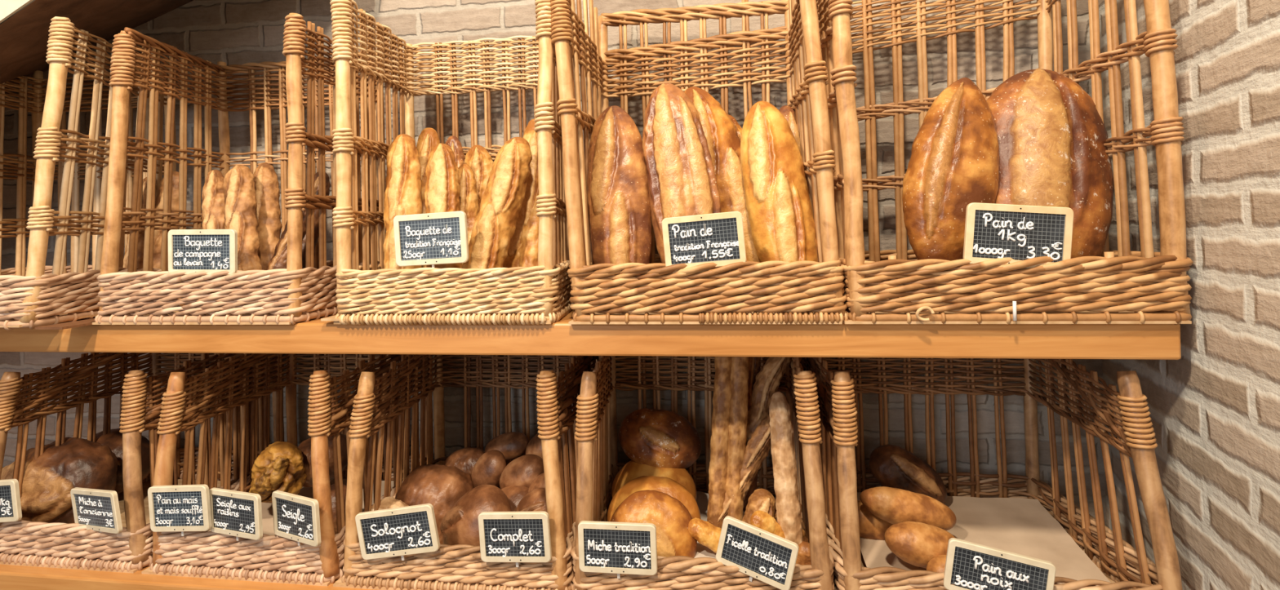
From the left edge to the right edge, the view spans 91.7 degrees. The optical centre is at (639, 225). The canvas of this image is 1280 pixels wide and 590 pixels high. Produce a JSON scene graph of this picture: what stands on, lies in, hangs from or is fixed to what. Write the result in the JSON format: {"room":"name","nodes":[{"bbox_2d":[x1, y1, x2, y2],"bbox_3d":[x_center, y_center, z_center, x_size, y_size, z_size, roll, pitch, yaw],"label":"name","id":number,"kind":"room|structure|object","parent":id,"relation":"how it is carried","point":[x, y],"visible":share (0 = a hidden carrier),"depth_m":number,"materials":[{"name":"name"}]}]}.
{"room":"food shop","nodes":[
{"label":"food shop","id":0,"kind":"room"},
{"bbox_2d":[0,0,33,22],"bbox_3d":[-1.698,-0.543,1.178,1.976,1.436,0.004,-1,0,9],"label":"wall","id":1,"kind":"structure","parent":0,"point":[7,7],"depth_m":1.09,"materials":[{"name":"beige paint"}]},
{"bbox_2d":[0,0,193,88],"bbox_3d":[-1.413,-0.503,1.375,1.626,1.342,0.465,-1,0,9],"label":"ceiling","id":2,"kind":"structure","parent":0,"point":[24,37],"depth_m":1.30,"materials":[{"name":"wood"}]},
{"bbox_2d":[0,0,1106,525],"bbox_3d":[-0.532,-0.037,1.520,3.700,3.300,0.120,-1,0,9],"label":"wall","id":3,"kind":"structure","parent":0,"point":[230,32],"depth_m":1.42,"materials":[{"name":"brick"}]},
{"bbox_2d":[0,467,374,589],"bbox_3d":[-0.626,0.634,1.255,2.960,0.054,0.438,-1,0,9],"label":"shelf board","id":4,"kind":"object","parent":3,"relation":"attached to","point":[11,577],"visible":0.03,"depth_m":1.08,"materials":[{"name":"brown wood"}]},
{"bbox_2d":[0,352,284,573],"bbox_3d":[-1.048,0.426,1.320,0.389,0.389,0.410,-1,0,9],"label":"bread basket","id":5,"kind":"object","parent":4,"relation":"on","point":[24,543],"visible":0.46,"depth_m":1.22,"materials":[{"name":"brown wicker"}]},
{"bbox_2d":[0,479,22,522],"bbox_3d":[-1.189,0.509,1.139,0.122,0.090,0.008,-1,0,8],"label":"price sign","id":6,"kind":"object","parent":5,"relation":"attached to","point":[10,498],"visible":1,"depth_m":1.13,"materials":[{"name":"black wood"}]},
{"bbox_2d":[0,436,117,524],"bbox_3d":[-1.214,0.545,1.290,0.222,0.188,0.149,-1,0,10],"label":"round loaf","id":7,"kind":"object","parent":5,"relation":"in","point":[48,481],"visible":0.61,"depth_m":1.25,"materials":[{"name":"brown food"}]},
{"bbox_2d":[70,487,122,533],"bbox_3d":[-0.980,0.513,1.118,0.150,0.091,0.012,-1,0,25],"label":"price sign","id":8,"kind":"object","parent":5,"relation":"attached to","point":[99,510],"visible":1,"depth_m":1.11,"materials":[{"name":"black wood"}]},
{"bbox_2d":[85,428,150,493],"bbox_3d":[-1.196,0.533,1.408,0.167,0.134,0.123,-1,0,16],"label":"round loaf","id":9,"kind":"object","parent":5,"relation":"in","point":[113,440],"visible":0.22,"depth_m":1.39,"materials":[{"name":"brown food"}]},
{"bbox_2d":[141,353,433,586],"bbox_3d":[-0.678,0.416,1.265,0.392,0.389,0.415,-1,0,9],"label":"bread basket","id":10,"kind":"object","parent":4,"relation":"on","point":[207,554],"visible":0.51,"depth_m":1.15,"materials":[{"name":"brown wicker"}]},
{"bbox_2d":[147,484,211,536],"bbox_3d":[-0.802,0.495,1.081,0.120,0.092,0.008,-1,0,8],"label":"price sign","id":11,"kind":"object","parent":10,"relation":"attached to","point":[181,508],"visible":1,"depth_m":1.08,"materials":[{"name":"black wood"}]},
{"bbox_2d":[208,488,262,541],"bbox_3d":[-0.696,0.498,1.067,0.124,0.087,0.008,-1,0,21],"label":"price sign","id":12,"kind":"object","parent":10,"relation":"attached to","point":[236,513],"visible":1,"depth_m":1.06,"materials":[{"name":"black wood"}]},
{"bbox_2d":[271,490,320,546],"bbox_3d":[-0.582,0.498,1.050,0.121,0.088,0.009,-1,0,28],"label":"price sign","id":13,"kind":"object","parent":10,"relation":"attached to","point":[296,517],"visible":1,"depth_m":1.05,"materials":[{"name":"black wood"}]},
{"bbox_2d":[208,479,393,535],"bbox_3d":[-0.687,0.583,1.262,0.280,0.024,0.280,-1,0,9],"label":"paper sheet","id":14,"kind":"object","parent":10,"relation":"in","point":[267,508],"visible":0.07,"depth_m":1.29,"materials":[{"name":"beige paper"}]},
{"bbox_2d":[248,441,306,503],"bbox_3d":[-0.725,0.496,1.240,0.105,0.122,0.084,-1,0,1],"label":"bread","id":15,"kind":"object","parent":14,"relation":"on","point":[280,467],"visible":0.83,"depth_m":1.22,"materials":[{"name":"brown food"}]},
{"bbox_2d":[330,484,346,534],"bbox_3d":[-0.586,0.548,1.175,0.104,0.110,0.077,-1,0,33],"label":"loaf","id":16,"kind":"object","parent":14,"relation":"on","point":[332,486],"visible":0.12,"depth_m":1.15,"materials":[{"name":"brown food"}]},
{"bbox_2d":[297,433,347,487],"bbox_3d":[-0.673,0.492,1.308,0.132,0.106,0.098,-1,0,6],"label":"loaf","id":17,"kind":"object","parent":10,"relation":"in","point":[304,446],"visible":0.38,"depth_m":1.28,"materials":[{"name":"brown food"}]},
{"bbox_2d":[333,354,598,589],"bbox_3d":[-0.296,0.407,1.208,0.428,0.389,0.403,-1,0,9],"label":"bread basket","id":18,"kind":"object","parent":4,"relation":"on","point":[459,566],"visible":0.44,"depth_m":1.10,"materials":[{"name":"brown wicker"}]},
{"bbox_2d":[371,496,408,511],"bbox_3d":[-0.462,0.540,1.144,0.089,0.068,0.064,-1,0,18],"label":"loaf","id":19,"kind":"object","parent":18,"relation":"in","point":[387,503],"visible":0.22,"depth_m":1.15,"materials":[{"name":"beige food"}]},
{"bbox_2d":[355,503,439,560],"bbox_3d":[-0.399,0.503,1.021,0.146,0.096,0.008,-1,0,8],"label":"price sign","id":20,"kind":"object","parent":18,"relation":"attached to","point":[402,531],"visible":1,"depth_m":1.02,"materials":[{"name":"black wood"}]},
{"bbox_2d":[395,463,474,544],"bbox_3d":[-0.403,0.547,1.213,0.156,0.145,0.116,-1,0,7],"label":"loaf","id":21,"kind":"object","parent":18,"relation":"in","point":[442,486],"visible":0.44,"depth_m":1.19,"materials":[{"name":"brown food"}]},
{"bbox_2d":[443,447,484,475],"bbox_3d":[-0.367,0.504,1.308,0.104,0.065,0.059,-1,0,9],"label":"loaf","id":22,"kind":"object","parent":18,"relation":"in","point":[464,459],"visible":0.44,"depth_m":1.30,"materials":[{"name":"brown food"}]},
{"bbox_2d":[440,484,511,546],"bbox_3d":[-0.292,0.537,1.110,0.136,0.130,0.100,-1,0,31],"label":"loaf","id":23,"kind":"object","parent":18,"relation":"in","point":[460,525],"visible":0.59,"depth_m":1.08,"materials":[{"name":"brown food"}]},
{"bbox_2d":[471,449,506,488],"bbox_3d":[-0.304,0.493,1.242,0.079,0.083,0.048,-1,0,31],"label":"loaf","id":24,"kind":"object","parent":18,"relation":"in","point":[488,469],"visible":0.81,"depth_m":1.22,"materials":[{"name":"brown food"}]},
{"bbox_2d":[484,431,528,461],"bbox_3d":[-0.282,0.466,1.311,0.097,0.056,0.047,-1,0,9],"label":"loaf","id":25,"kind":"object","parent":18,"relation":"in","point":[512,445],"visible":0.8,"depth_m":1.30,"materials":[{"name":"brown food"}]},
{"bbox_2d":[478,511,551,567],"bbox_3d":[-0.200,0.501,0.991,0.120,0.091,0.008,-1,0,8],"label":"price sign","id":26,"kind":"object","parent":18,"relation":"attached to","point":[517,537],"visible":1,"depth_m":0.99,"materials":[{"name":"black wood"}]},
{"bbox_2d":[501,485,528,511],"bbox_3d":[-0.245,0.537,1.178,0.101,0.080,0.067,-1,0,15],"label":"loaf","id":27,"kind":"object","parent":18,"relation":"in","point":[514,494],"visible":0.19,"depth_m":1.17,"materials":[{"name":"brown food"}]},
{"bbox_2d":[499,454,543,489],"bbox_3d":[-0.231,0.490,1.216,0.096,0.076,0.057,-1,0,14],"label":"loaf","id":28,"kind":"object","parent":27,"relation":"on","point":[522,470],"visible":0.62,"depth_m":1.20,"materials":[{"name":"brown food"}]},
{"bbox_2d":[528,472,545,493],"bbox_3d":[-0.180,0.498,1.174,0.069,0.062,0.045,-1,0,30],"label":"loaf","id":29,"kind":"object","parent":27,"relation":"on","point":[539,482],"visible":0.24,"depth_m":1.17,"materials":[{"name":"brown food"}]},
{"bbox_2d":[515,488,546,512],"bbox_3d":[-0.187,0.517,1.124,0.084,0.074,0.060,-1,0,30],"label":"loaf","id":30,"kind":"object","parent":18,"relation":"in","point":[535,500],"visible":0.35,"depth_m":1.11,"materials":[{"name":"brown food"}]},
{"bbox_2d":[525,433,542,459],"bbox_3d":[-0.206,0.463,1.283,0.072,0.074,0.046,-1,0,33],"label":"loaf","id":31,"kind":"object","parent":18,"relation":"in","point":[534,446],"visible":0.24,"depth_m":1.27,"materials":[{"name":"brown food"}]},
{"bbox_2d":[570,355,834,589],"bbox_3d":[0.105,0.398,1.148,0.439,0.389,0.404,-1,0,9],"label":"bread basket","id":32,"kind":"object","parent":4,"relation":"on","point":[596,433],"visible":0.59,"depth_m":1.02,"materials":[{"name":"brown wicker"}]},
{"bbox_2d":[577,520,657,578],"bbox_3d":[-0.035,0.506,0.967,0.124,0.089,0.008,-2,0,8],"label":"price sign","id":33,"kind":"object","parent":32,"relation":"attached to","point":[604,547],"visible":1,"depth_m":0.96,"materials":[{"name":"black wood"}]},
{"bbox_2d":[693,491,776,559],"bbox_3d":[0.123,0.555,1.141,0.320,0.027,0.280,-1,0,9],"label":"paper sheet","id":34,"kind":"object","parent":32,"relation":"in","point":[702,499],"visible":0.04,"depth_m":1.20,"materials":[{"name":"beige paper"}]},
{"bbox_2d":[609,489,697,558],"bbox_3d":[0.020,0.534,1.058,0.151,0.138,0.090,-1,0,11],"label":"round miche","id":35,"kind":"object","parent":34,"relation":"on","point":[671,518],"visible":0.56,"depth_m":1.05,"materials":[{"name":"brown food"}]},
{"bbox_2d":[611,460,696,501],"bbox_3d":[0.027,0.512,1.200,0.164,0.104,0.100,-1,0,6],"label":"round miche","id":36,"kind":"object","parent":34,"relation":"on","point":[632,470],"visible":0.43,"depth_m":1.20,"materials":[{"name":"orange food"}]},
{"bbox_2d":[618,408,702,468],"bbox_3d":[0.040,0.430,1.247,0.167,0.113,0.093,-1,0,1],"label":"round miche","id":37,"kind":"object","parent":36,"relation":"on","point":[658,438],"visible":0.98,"depth_m":1.22,"materials":[{"name":"brown food"}]},
{"bbox_2d":[607,475,701,521],"bbox_3d":[0.025,0.534,1.129,0.171,0.125,0.095,-1,0,4],"label":"round miche","id":38,"kind":"object","parent":34,"relation":"on","point":[669,486],"visible":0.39,"depth_m":1.14,"materials":[{"name":"orange food"}]},
{"bbox_2d":[688,518,721,553],"bbox_3d":[0.138,0.537,1.052,0.114,0.072,0.031,-1,0,7],"label":"ficelle","id":39,"kind":"object","parent":34,"relation":"on","point":[705,533],"visible":0.56,"depth_m":1.05,"materials":[{"name":"food"}]},
{"bbox_2d":[707,356,732,528],"bbox_3d":[0.149,0.374,1.141,0.038,0.396,0.114,-1,0,23],"label":"ficelle","id":40,"kind":"object","parent":34,"relation":"on","point":[717,469],"visible":0.73,"depth_m":1.13,"materials":[{"name":"brown food"}]},
{"bbox_2d":[725,356,749,520],"bbox_3d":[0.177,0.374,1.136,0.037,0.396,0.114,-1,0,24],"label":"ficelle","id":41,"kind":"object","parent":34,"relation":"on","point":[740,366],"visible":0.63,"depth_m":1.12,"materials":[{"name":"brown food"}]},
{"bbox_2d":[706,414,770,523],"bbox_3d":[0.182,0.459,1.117,0.155,0.228,0.035,-1,0,-13],"label":"ficelle","id":42,"kind":"object","parent":34,"relation":"on","point":[757,447],"visible":0.58,"depth_m":1.11,"materials":[{"name":"brown food"}]},
{"bbox_2d":[706,357,791,520],"bbox_3d":[0.207,0.399,1.161,0.184,0.345,0.045,-1,0,-21],"label":"ficelle","id":43,"kind":"object","parent":34,"relation":"on","point":[768,380],"visible":0.26,"depth_m":1.16,"materials":[{"name":"brown food"}]},
{"bbox_2d":[742,356,760,511],"bbox_3d":[0.218,0.377,1.214,0.056,0.388,0.030,-1,0,-45],"label":"ficelle","id":44,"kind":"object","parent":34,"relation":"on","point":[753,362],"visible":0.1,"depth_m":1.21,"materials":[{"name":"brown food"}]},
{"bbox_2d":[742,488,775,524],"bbox_3d":[0.197,0.514,1.051,0.050,0.117,0.089,-1,0,44],"label":"ficelle","id":45,"kind":"object","parent":34,"relation":"on","point":[762,500],"visible":0.34,"depth_m":1.05,"materials":[{"name":"brown food"}]},
{"bbox_2d":[768,391,803,545],"bbox_3d":[0.247,0.432,1.054,0.042,0.277,0.106,-1,0,1],"label":"ficelle","id":46,"kind":"object","parent":34,"relation":"on","point":[788,506],"visible":0.78,"depth_m":1.05,"materials":[{"name":"beige food"}]},
{"bbox_2d":[795,541,811,565],"bbox_3d":[0.262,0.556,1.011,0.060,0.079,0.032,-1,0,20],"label":"ficelle","id":47,"kind":"object","parent":34,"relation":"on","point":[803,557],"visible":0.15,"depth_m":1.00,"materials":[{"name":"brown food"}]},
{"bbox_2d":[750,511,785,538],"bbox_3d":[0.223,0.511,1.023,0.080,0.077,0.031,-1,0,5],"label":"ficelle","id":48,"kind":"object","parent":47,"relation":"on","point":[762,520],"visible":0.52,"depth_m":1.02,"materials":[{"name":"orange food"}]},
{"bbox_2d":[715,515,799,589],"bbox_3d":[0.176,0.495,0.940,0.126,0.095,0.009,-1,0,24],"label":"price sign","id":49,"kind":"object","parent":32,"relation":"attached to","point":[767,557],"visible":1,"depth_m":0.94,"materials":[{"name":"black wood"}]},
{"bbox_2d":[774,507,808,542],"bbox_3d":[0.268,0.538,1.073,0.092,0.103,0.027,-1,0,7],"label":"ficelle","id":50,"kind":"object","parent":32,"relation":"in","point":[805,539],"visible":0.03,"depth_m":1.07,"materials":[{"name":"brown food"}]},
{"bbox_2d":[800,357,1182,589],"bbox_3d":[0.545,0.387,1.082,0.494,0.389,0.403,-1,0,9],"label":"bread basket","id":51,"kind":"object","parent":4,"relation":"on","point":[1126,567],"visible":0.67,"depth_m":1.06,"materials":[{"name":"brown wicker"}]},
{"bbox_2d":[926,555,946,573],"bbox_3d":[0.484,0.541,0.948,0.088,0.063,0.052,-1,0,4],"label":"loaf","id":52,"kind":"object","parent":51,"relation":"in","point":[937,564],"visible":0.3,"depth_m":0.95,"materials":[{"name":"orange food"}]},
{"bbox_2d":[857,492,1110,586],"bbox_3d":[0.563,0.548,1.081,0.368,0.035,0.290,-1,0,9],"label":"paper sheet","id":53,"kind":"object","parent":51,"relation":"in","point":[1020,526],"visible":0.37,"depth_m":1.09,"materials":[{"name":"beige paper"}]},
{"bbox_2d":[857,500,893,540],"bbox_3d":[0.415,0.528,1.110,0.131,0.064,0.057,-1,0,11],"label":"loaf","id":54,"kind":"object","parent":53,"relation":"on","point":[871,527],"visible":0.23,"depth_m":1.09,"materials":[{"name":"brown food"}]},
{"bbox_2d":[869,444,946,504],"bbox_3d":[0.515,0.485,1.196,0.140,0.116,0.081,-1,0,15],"label":"loaf","id":55,"kind":"object","parent":53,"relation":"on","point":[892,466],"visible":0.81,"depth_m":1.17,"materials":[{"name":"brown food"}]},
{"bbox_2d":[859,486,956,530],"bbox_3d":[0.462,0.489,1.070,0.157,0.073,0.057,-1,0,11],"label":"loaf","id":56,"kind":"object","parent":53,"relation":"on","point":[891,505],"visible":0.86,"depth_m":1.05,"materials":[{"name":"brown food"}]},
{"bbox_2d":[884,521,956,568],"bbox_3d":[0.461,0.516,1.002,0.126,0.067,0.059,-1,0,8],"label":"loaf","id":57,"kind":"object","parent":53,"relation":"on","point":[915,544],"visible":0.71,"depth_m":0.99,"materials":[{"name":"brown food"}]},
{"bbox_2d":[943,537,1056,589],"bbox_3d":[0.510,0.500,0.884,0.142,0.092,0.010,-1,0,18],"label":"price sign","id":58,"kind":"object","parent":51,"relation":"attached to","point":[969,566],"visible":1,"depth_m":0.89,"materials":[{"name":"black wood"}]},
{"bbox_2d":[0,309,1181,359],"bbox_3d":[-0.649,0.199,1.286,2.927,0.054,0.379,-1,0,9],"label":"shelf board","id":59,"kind":"object","parent":3,"relation":"attached to","point":[313,336],"visible":0.49,"depth_m":1.00,"materials":[{"name":"brown wood"}]},
{"bbox_2d":[0,16,176,330],"bbox_3d":[-1.246,-0.098,1.302,0.522,0.573,0.383,-1,0,9],"label":"bread basket","id":60,"kind":"object","parent":59,"relation":"on","point":[72,291],"visible":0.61,"depth_m":1.20,"materials":[{"name":"brown wicker"}]},
{"bbox_2d":[123,177,155,269],"bbox_3d":[-1.100,0.029,1.361,0.048,0.281,0.083,-1,0,-4],"label":"baguette","id":61,"kind":"object","parent":60,"relation":"in","point":[141,238],"visible":0.16,"depth_m":1.35,"materials":[{"name":"brown food"}]},
{"bbox_2d":[152,171,178,269],"bbox_3d":[-1.051,0.024,1.374,0.086,0.290,0.056,-1,0,-24],"label":"baguette","id":62,"kind":"object","parent":60,"relation":"in","point":[159,198],"visible":0.19,"depth_m":1.36,"materials":[{"name":"brown food"}]},
{"bbox_2d":[92,13,386,325],"bbox_3d":[-0.787,-0.104,1.268,0.446,0.563,0.342,-1,0,9],"label":"bread basket","id":63,"kind":"object","parent":59,"relation":"on","point":[152,296],"visible":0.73,"depth_m":1.16,"materials":[{"name":"brown wicker"}]},
{"bbox_2d":[168,229,237,275],"bbox_3d":[-0.780,0.051,1.108,0.138,0.094,0.008,0,0,8],"label":"price sign","id":64,"kind":"object","parent":63,"relation":"attached to","point":[189,251],"visible":1,"depth_m":1.10,"materials":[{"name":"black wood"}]},
{"bbox_2d":[201,169,226,311],"bbox_3d":[-0.829,0.024,1.216,0.046,0.280,0.150,-1,0,-38],"label":"baguette","id":65,"kind":"object","parent":63,"relation":"in","point":[213,204],"visible":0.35,"depth_m":1.23,"materials":[{"name":"brown food"}]},
{"bbox_2d":[222,164,262,314],"bbox_3d":[-0.764,0.020,1.189,0.057,0.285,0.145,-1,0,-38],"label":"baguette","id":66,"kind":"object","parent":63,"relation":"in","point":[240,196],"visible":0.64,"depth_m":1.18,"materials":[{"name":"brown food"}]},
{"bbox_2d":[253,162,282,270],"bbox_3d":[-0.750,0.015,1.246,0.055,0.294,0.141,-1,0,-33],"label":"baguette","id":67,"kind":"object","parent":63,"relation":"in","point":[269,227],"visible":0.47,"depth_m":1.24,"materials":[{"name":"brown food"}]},
{"bbox_2d":[260,207,306,298],"bbox_3d":[-0.682,0.053,1.196,0.046,0.214,0.108,-1,0,30],"label":"baguette","id":68,"kind":"object","parent":63,"relation":"in","point":[278,260],"visible":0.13,"depth_m":1.18,"materials":[{"name":"brown food"}]},
{"bbox_2d":[280,171,330,298],"bbox_3d":[-0.698,0.021,1.296,0.055,0.277,0.103,-1,0,28],"label":"baguette","id":69,"kind":"object","parent":63,"relation":"in","point":[316,175],"visible":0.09,"depth_m":1.29,"materials":[{"name":"brown food"}]},
{"bbox_2d":[320,0,574,325],"bbox_3d":[-0.330,-0.136,1.200,0.439,0.606,0.341,-1,0,9],"label":"bread basket","id":70,"kind":"object","parent":59,"relation":"on","point":[540,294],"visible":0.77,"depth_m":1.08,"materials":[{"name":"beige wicker"}]},
{"bbox_2d":[382,133,422,297],"bbox_3d":[-0.441,-0.013,1.158,0.070,0.333,0.132,-1,0,-18],"label":"baguette","id":71,"kind":"object","parent":70,"relation":"in","point":[402,193],"visible":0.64,"depth_m":1.15,"materials":[{"name":"brown food"}]},
{"bbox_2d":[416,127,439,267],"bbox_3d":[-0.438,-0.026,1.265,0.064,0.359,0.084,-1,0,3],"label":"baguette","id":72,"kind":"object","parent":70,"relation":"in","point":[428,139],"visible":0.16,"depth_m":1.27,"materials":[{"name":"brown food"}]},
{"bbox_2d":[393,211,469,267],"bbox_3d":[-0.351,0.026,1.043,0.131,0.099,0.008,-1,0,8],"label":"price sign","id":73,"kind":"object","parent":70,"relation":"in","point":[432,239],"visible":1,"depth_m":1.04,"materials":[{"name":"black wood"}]},
{"bbox_2d":[424,143,462,275],"bbox_3d":[-0.361,-0.003,1.142,0.064,0.310,0.116,-1,0,-18],"label":"baguette","id":74,"kind":"object","parent":70,"relation":"in","point":[442,188],"visible":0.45,"depth_m":1.14,"materials":[{"name":"brown food"}]},
{"bbox_2d":[445,135,464,168],"bbox_3d":[-0.377,-0.020,1.284,0.044,0.344,0.084,-1,0,-35],"label":"baguette","id":75,"kind":"object","parent":70,"relation":"in","point":[452,141],"visible":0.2,"depth_m":1.30,"materials":[{"name":"brown food"}]},
{"bbox_2d":[458,164,479,266],"bbox_3d":[-0.326,0.015,1.177,0.046,0.273,0.094,-1,0,-20],"label":"baguette","id":76,"kind":"object","parent":70,"relation":"in","point":[468,197],"visible":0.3,"depth_m":1.18,"materials":[{"name":"brown food"}]},
{"bbox_2d":[464,144,493,208],"bbox_3d":[-0.299,-0.007,1.220,0.118,0.314,0.055,-1,0,40],"label":"baguette","id":77,"kind":"object","parent":70,"relation":"in","point":[480,161],"visible":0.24,"depth_m":1.22,"materials":[{"name":"brown food"}]},
{"bbox_2d":[462,137,532,269],"bbox_3d":[-0.257,-0.007,1.111,0.139,0.314,0.070,-1,0,-44],"label":"baguette","id":78,"kind":"object","parent":70,"relation":"in","point":[494,228],"visible":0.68,"depth_m":1.10,"materials":[{"name":"brown food"}]},
{"bbox_2d":[502,200,524,267],"bbox_3d":[-0.226,0.038,1.166,0.057,0.220,0.081,-1,0,22],"label":"baguette","id":79,"kind":"object","parent":70,"relation":"in","point":[512,260],"visible":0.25,"depth_m":1.15,"materials":[{"name":"brown food"}]},
{"bbox_2d":[518,119,538,266],"bbox_3d":[-0.204,-0.033,1.179,0.054,0.362,0.136,-1,0,-3],"label":"baguette","id":80,"kind":"object","parent":70,"relation":"in","point":[528,257],"visible":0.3,"depth_m":1.16,"materials":[{"name":"brown food"}]},
{"bbox_2d":[550,0,848,324],"bbox_3d":[0.106,-0.159,1.135,0.467,0.630,0.342,-1,0,9],"label":"bread basket","id":81,"kind":"object","parent":59,"relation":"on","point":[739,291],"visible":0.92,"depth_m":1.01,"materials":[{"name":"brown wicker"}]},
{"bbox_2d":[586,105,652,296],"bbox_3d":[-0.039,-0.040,1.115,0.127,0.369,0.103,-1,0,43],"label":"loaf","id":82,"kind":"object","parent":81,"relation":"in","point":[618,199],"visible":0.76,"depth_m":1.09,"materials":[{"name":"brown food"}]},
{"bbox_2d":[641,83,720,300],"bbox_3d":[0.073,-0.063,1.106,0.107,0.408,0.153,-1,0,-37],"label":"loaf","id":83,"kind":"object","parent":81,"relation":"in","point":[682,177],"visible":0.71,"depth_m":1.09,"materials":[{"name":"brown food"}]},
{"bbox_2d":[662,211,746,271],"bbox_3d":[0.100,0.027,0.976,0.131,0.098,0.008,-1,0,8],"label":"price sign","id":84,"kind":"object","parent":81,"relation":"attached to","point":[718,238],"visible":1,"depth_m":0.97,"materials":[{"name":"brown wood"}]},
{"bbox_2d":[684,86,769,295],"bbox_3d":[0.161,-0.068,1.167,0.196,0.414,0.082,-1,0,33],"label":"loaf","id":85,"kind":"object","parent":81,"relation":"in","point":[723,142],"visible":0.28,"depth_m":1.15,"materials":[{"name":"brown food"}]},
{"bbox_2d":[728,115,742,139],"bbox_3d":[0.191,-0.041,1.199,0.069,0.358,0.086,-1,0,-28],"label":"loaf","id":86,"kind":"object","parent":81,"relation":"in","point":[739,129],"visible":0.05,"depth_m":1.21,"materials":[{"name":"brown food"}]},
{"bbox_2d":[740,101,817,303],"bbox_3d":[0.238,-0.045,1.072,0.101,0.364,0.144,-1,0,-39],"label":"loaf","id":87,"kind":"object","parent":81,"relation":"in","point":[779,206],"visible":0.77,"depth_m":1.05,"materials":[{"name":"brown food"}]},
{"bbox_2d":[778,105,800,152],"bbox_3d":[0.295,-0.049,1.167,0.076,0.370,0.102,-1,0,-41],"label":"loaf","id":88,"kind":"object","parent":81,"relation":"in","point":[787,111],"visible":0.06,"depth_m":1.17,"materials":[{"name":"brown food"}]},
{"bbox_2d":[816,0,1193,324],"bbox_3d":[0.555,-0.217,1.067,0.503,0.723,0.356,-1,0,9],"label":"bread basket","id":89,"kind":"object","parent":59,"relation":"on","point":[1122,286],"visible":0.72,"depth_m":0.94,"materials":[{"name":"brown wicker"}]},
{"bbox_2d":[902,77,999,271],"bbox_3d":[0.518,-0.085,1.030,0.163,0.338,0.093,-1,0,-10],"label":"loaf","id":90,"kind":"object","parent":89,"relation":"in","point":[953,164],"visible":0.8,"depth_m":1.00,"materials":[{"name":"brown food"}]},
{"bbox_2d":[963,202,1073,271],"bbox_3d":[0.552,0.017,0.908,0.149,0.106,0.008,-1,0,9],"label":"price sign","id":91,"kind":"object","parent":89,"relation":"attached to","point":[1019,233],"visible":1,"depth_m":0.91,"materials":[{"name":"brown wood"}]},
{"bbox_2d":[986,68,1113,258],"bbox_3d":[0.675,-0.089,1.033,0.217,0.368,0.144,-1,0,2],"label":"loaf","id":92,"kind":"object","parent":89,"relation":"in","point":[1052,135],"visible":0.63,"depth_m":1.00,"materials":[{"name":"brown food"}]},
{"bbox_2d":[1097,0,1279,589],"bbox_3d":[0.563,-0.064,0.036,0.121,3.300,2.650,-1,0,19],"label":"wall","id":93,"kind":"structure","parent":0,"point":[1214,409],"depth_m":0.83,"materials":[{"name":"beige brick"}]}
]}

